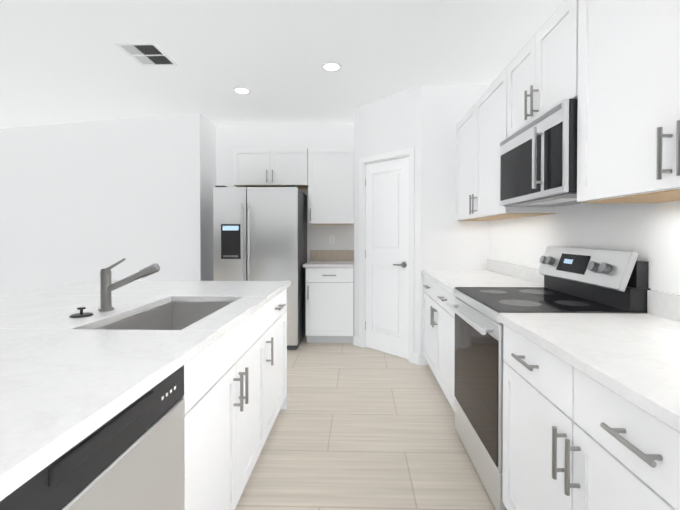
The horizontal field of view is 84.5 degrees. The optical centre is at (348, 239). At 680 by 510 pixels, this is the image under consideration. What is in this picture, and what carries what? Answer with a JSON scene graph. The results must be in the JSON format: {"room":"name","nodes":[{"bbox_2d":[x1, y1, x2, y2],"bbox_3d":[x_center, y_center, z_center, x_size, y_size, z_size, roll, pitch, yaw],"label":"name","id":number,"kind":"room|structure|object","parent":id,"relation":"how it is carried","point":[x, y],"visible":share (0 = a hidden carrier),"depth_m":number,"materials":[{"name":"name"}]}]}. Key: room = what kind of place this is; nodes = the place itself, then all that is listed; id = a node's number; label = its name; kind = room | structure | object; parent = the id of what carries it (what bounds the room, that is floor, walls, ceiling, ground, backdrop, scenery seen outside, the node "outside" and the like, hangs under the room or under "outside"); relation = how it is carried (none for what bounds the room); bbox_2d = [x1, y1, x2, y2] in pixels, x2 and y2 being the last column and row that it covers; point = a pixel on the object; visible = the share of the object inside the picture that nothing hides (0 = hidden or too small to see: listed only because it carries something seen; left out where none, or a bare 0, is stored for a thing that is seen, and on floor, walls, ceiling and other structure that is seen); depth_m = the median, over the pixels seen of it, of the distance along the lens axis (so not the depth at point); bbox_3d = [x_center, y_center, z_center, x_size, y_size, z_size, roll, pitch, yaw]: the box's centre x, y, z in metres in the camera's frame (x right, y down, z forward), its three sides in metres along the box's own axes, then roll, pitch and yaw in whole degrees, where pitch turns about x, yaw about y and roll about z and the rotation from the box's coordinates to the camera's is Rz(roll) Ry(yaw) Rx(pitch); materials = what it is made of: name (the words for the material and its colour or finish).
{"room":"kitchen","nodes":[
{"label":"kitchen","id":0,"kind":"room"},
{"bbox_2d":[0,113,216,296],"bbox_3d":[-5.336,-0.150,5.534,7.489,2.700,0.781,0,1,14],"label":"wall","id":1,"kind":"structure","parent":0,"point":[81,202],"depth_m":4.72,"materials":[{"name":"white paint"}]},
{"bbox_2d":[0,0,563,128],"bbox_3d":[-3.768,-1.503,1.271,10.500,0.100,10.500,0,1,2],"label":"ceiling","id":2,"kind":"structure","parent":0,"point":[65,61],"depth_m":2.98,"materials":[{"name":"white paint"}]},
{"bbox_2d":[114,43,177,65],"bbox_3d":[-1.602,-1.466,2.984,0.304,0.010,0.364,0,1,2],"label":"ceiling vent","id":3,"kind":"object","parent":2,"relation":"in","point":[148,54],"visible":0.98,"depth_m":2.97,"materials":[{"name":"white metal"}]},
{"bbox_2d":[232,87,250,93],"bbox_3d":[-1.062,-1.476,3.720,0.180,0.008,0.180,0,1,2],"label":"recessed light","id":4,"kind":"object","parent":2,"relation":"in","point":[242,90],"visible":1,"depth_m":3.71,"materials":[{"name":"white paint"}]},
{"bbox_2d":[321,62,341,71],"bbox_3d":[-0.146,-1.470,3.195,0.180,0.008,0.180,0,1,2],"label":"recessed light","id":5,"kind":"object","parent":2,"relation":"in","point":[331,66],"visible":1,"depth_m":3.18,"materials":[{"name":"white paint"}]},
{"bbox_2d":[216,124,353,261],"bbox_3d":[-0.174,-0.143,4.941,3.129,2.700,0.100,0,1,2],"label":"wall","id":6,"kind":"structure","parent":0,"point":[229,138],"depth_m":4.90,"materials":[{"name":"white paint"}]},
{"bbox_2d":[233,148,308,187],"bbox_3d":[-0.956,-0.886,4.738,0.918,0.450,0.327,0,1,2],"label":"upper cabinet","id":7,"kind":"object","parent":6,"relation":"attached to","point":[272,167],"depth_m":4.58,"materials":[{"name":"grey wood"}]},
{"bbox_2d":[305,148,353,223],"bbox_3d":[-0.212,-0.651,4.720,0.562,0.920,0.327,0,1,2],"label":"upper cabinet","id":8,"kind":"object","parent":6,"relation":"attached to","point":[324,177],"depth_m":4.56,"materials":[{"name":"grey wood"}]},
{"bbox_2d":[330,235,334,243],"bbox_3d":[-0.216,0.010,4.890,0.070,0.115,0.007,0,1,2],"label":"electrical outlet","id":9,"kind":"object","parent":6,"relation":"attached to","point":[332,239],"visible":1,"depth_m":4.89,"materials":[{"name":"white plastic"}]},
{"bbox_2d":[235,334,495,509],"bbox_3d":[-3.768,1.297,1.302,10.500,0.100,10.500,0,1,2],"label":"floor","id":10,"kind":"structure","parent":0,"point":[354,427],"depth_m":2.26,"materials":[{"name":"tile"}]},
{"bbox_2d":[0,284,290,509],"bbox_3d":[-0.977,0.802,1.301,1.060,0.890,2.858,0,1,2],"label":"kitchen island","id":11,"kind":"object","parent":10,"relation":"on","point":[235,388],"depth_m":1.53,"materials":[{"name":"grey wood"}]},
{"bbox_2d":[0,365,184,509],"bbox_3d":[-0.790,0.811,0.794,0.602,0.884,0.657,0,1,2],"label":"dishwasher","id":12,"kind":"object","parent":11,"relation":"in","point":[130,457],"visible":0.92,"depth_m":0.83,"materials":[{"name":"grey metal"}]},
{"bbox_2d":[0,280,290,491],"bbox_3d":[-1.189,0.340,1.297,1.455,0.034,2.910,0,1,2],"label":"island countertop","id":13,"kind":"structure","parent":11,"relation":"on","point":[60,375],"depth_m":1.05,"materials":[{"name":"white stone"}]},
{"bbox_2d":[69,307,93,317],"bbox_3d":[-1.110,0.301,1.555,0.084,0.034,0.084,0,1,2],"label":"stopper","id":14,"kind":"object","parent":13,"relation":"on","point":[81,314],"visible":0.98,"depth_m":1.55,"materials":[{"name":"black plastic"}]},
{"bbox_2d":[98,258,159,310],"bbox_3d":[-0.977,0.201,1.665,0.271,0.232,0.060,0,1,2],"label":"faucet","id":15,"kind":"object","parent":13,"relation":"on","point":[107,286],"visible":1,"depth_m":1.65,"materials":[{"name":"silver metal"}]},
{"bbox_2d":[92,300,243,327],"bbox_3d":[-0.786,0.467,1.698,0.424,0.254,0.754,0,1,2],"label":"sink","id":16,"kind":"object","parent":13,"relation":"in","point":[173,313],"depth_m":1.98,"materials":[{"name":"grey metal"}]},
{"bbox_2d":[213,185,306,349],"bbox_3d":[-1.006,0.313,4.437,0.915,1.798,0.882,0,1,2],"label":"fridge","id":17,"kind":"object","parent":10,"relation":"on","point":[259,233],"visible":0.71,"depth_m":4.05,"materials":[{"name":"grey metal"}]},
{"bbox_2d":[303,250,353,342],"bbox_3d":[-0.224,0.678,4.570,0.581,1.065,0.658,0,1,2],"label":"base cabinet","id":18,"kind":"object","parent":10,"relation":"on","point":[329,296],"visible":0.94,"depth_m":4.29,"materials":[{"name":"grey wood"}]},
{"bbox_2d":[421,259,543,412],"bbox_3d":[0.999,0.716,2.999,0.673,1.025,1.234,0,1,2],"label":"base cabinet","id":19,"kind":"object","parent":10,"relation":"on","point":[439,286],"visible":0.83,"depth_m":2.89,"materials":[{"name":"grey wood"}]},
{"bbox_2d":[446,246,650,509],"bbox_3d":[0.953,0.644,1.999,0.710,1.191,0.756,0,1,2],"label":"range","id":20,"kind":"object","parent":10,"relation":"on","point":[581,280],"visible":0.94,"depth_m":1.84,"materials":[{"name":"silver metal"}]},
{"bbox_2d":[502,326,679,509],"bbox_3d":[0.967,0.804,1.055,0.632,0.890,1.122,0,1,2],"label":"base cabinet","id":21,"kind":"object","parent":10,"relation":"on","point":[591,411],"depth_m":1.08,"materials":[{"name":"grey wood"}]},
{"bbox_2d":[497,313,679,437],"bbox_3d":[0.943,0.347,0.612,0.657,0.035,2.001,0,1,2],"label":"countertop","id":22,"kind":"structure","parent":21,"relation":"on","point":[634,357],"depth_m":1.10,"materials":[{"name":"white stone"}]},
{"bbox_2d":[354,85,489,364],"bbox_3d":[0.717,-0.136,4.242,1.310,2.700,1.250,0,1,2],"label":"wall","id":23,"kind":"structure","parent":0,"point":[423,120],"depth_m":3.61,"materials":[{"name":"white paint"}]},
{"bbox_2d":[359,147,414,362],"bbox_3d":[0.417,0.159,3.976,0.115,2.117,0.754,-1,1,-43],"label":"door frame","id":24,"kind":"structure","parent":23,"relation":"attached to","point":[398,154],"depth_m":3.95,"materials":[{"name":"white paint"}]},
{"bbox_2d":[365,157,408,358],"bbox_3d":[0.402,0.190,3.965,0.463,2.030,0.458,0,1,2],"label":"pantry door","id":25,"kind":"structure","parent":23,"relation":"in","point":[387,258],"depth_m":3.94,"materials":[{"name":"white paint"}]},
{"bbox_2d":[353,336,424,364],"bbox_3d":[-3.923,1.158,4.794,9.386,0.100,2.105,0,1,2],"label":"baseboard","id":26,"kind":"structure","parent":23,"relation":"attached to","point":[416,356],"depth_m":3.65,"materials":[{"name":"white paint"}]},
{"bbox_2d":[489,0,679,294],"bbox_3d":[1.340,-0.101,1.150,0.100,2.700,10.500,0,1,2],"label":"wall","id":27,"kind":"structure","parent":0,"point":[649,233],"depth_m":1.93,"materials":[{"name":"white paint"}]},
{"bbox_2d":[456,71,557,220],"bbox_3d":[1.174,-0.632,2.979,0.322,0.920,1.233,0,1,2],"label":"upper cabinet","id":28,"kind":"object","parent":27,"relation":"attached to","point":[479,133],"depth_m":2.85,"materials":[{"name":"grey wood"}]},
{"bbox_2d":[504,0,571,138],"bbox_3d":[1.148,-0.848,1.977,0.322,0.465,0.752,0,1,2],"label":"upper cabinet","id":29,"kind":"object","parent":27,"relation":"attached to","point":[539,78],"depth_m":1.92,"materials":[{"name":"grey wood"}]},
{"bbox_2d":[499,99,580,206],"bbox_3d":[1.098,-0.403,1.983,0.421,0.411,0.748,0,1,2],"label":"microwave","id":30,"kind":"object","parent":29,"relation":"attached to","point":[538,161],"visible":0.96,"depth_m":1.80,"materials":[{"name":"silver metal"}]},
{"bbox_2d":[572,0,679,202],"bbox_3d":[1.123,-0.610,1.045,0.322,0.920,1.100,0,1,2],"label":"upper cabinet","id":31,"kind":"object","parent":27,"relation":"attached to","point":[612,67],"depth_m":1.32,"materials":[{"name":"grey wood"}]},
{"bbox_2d":[647,290,679,321],"bbox_3d":[1.262,0.280,0.603,0.020,0.099,2.001,0,1,2],"label":"backsplash","id":32,"kind":"structure","parent":27,"relation":"attached to","point":[664,305],"depth_m":1.52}
]}

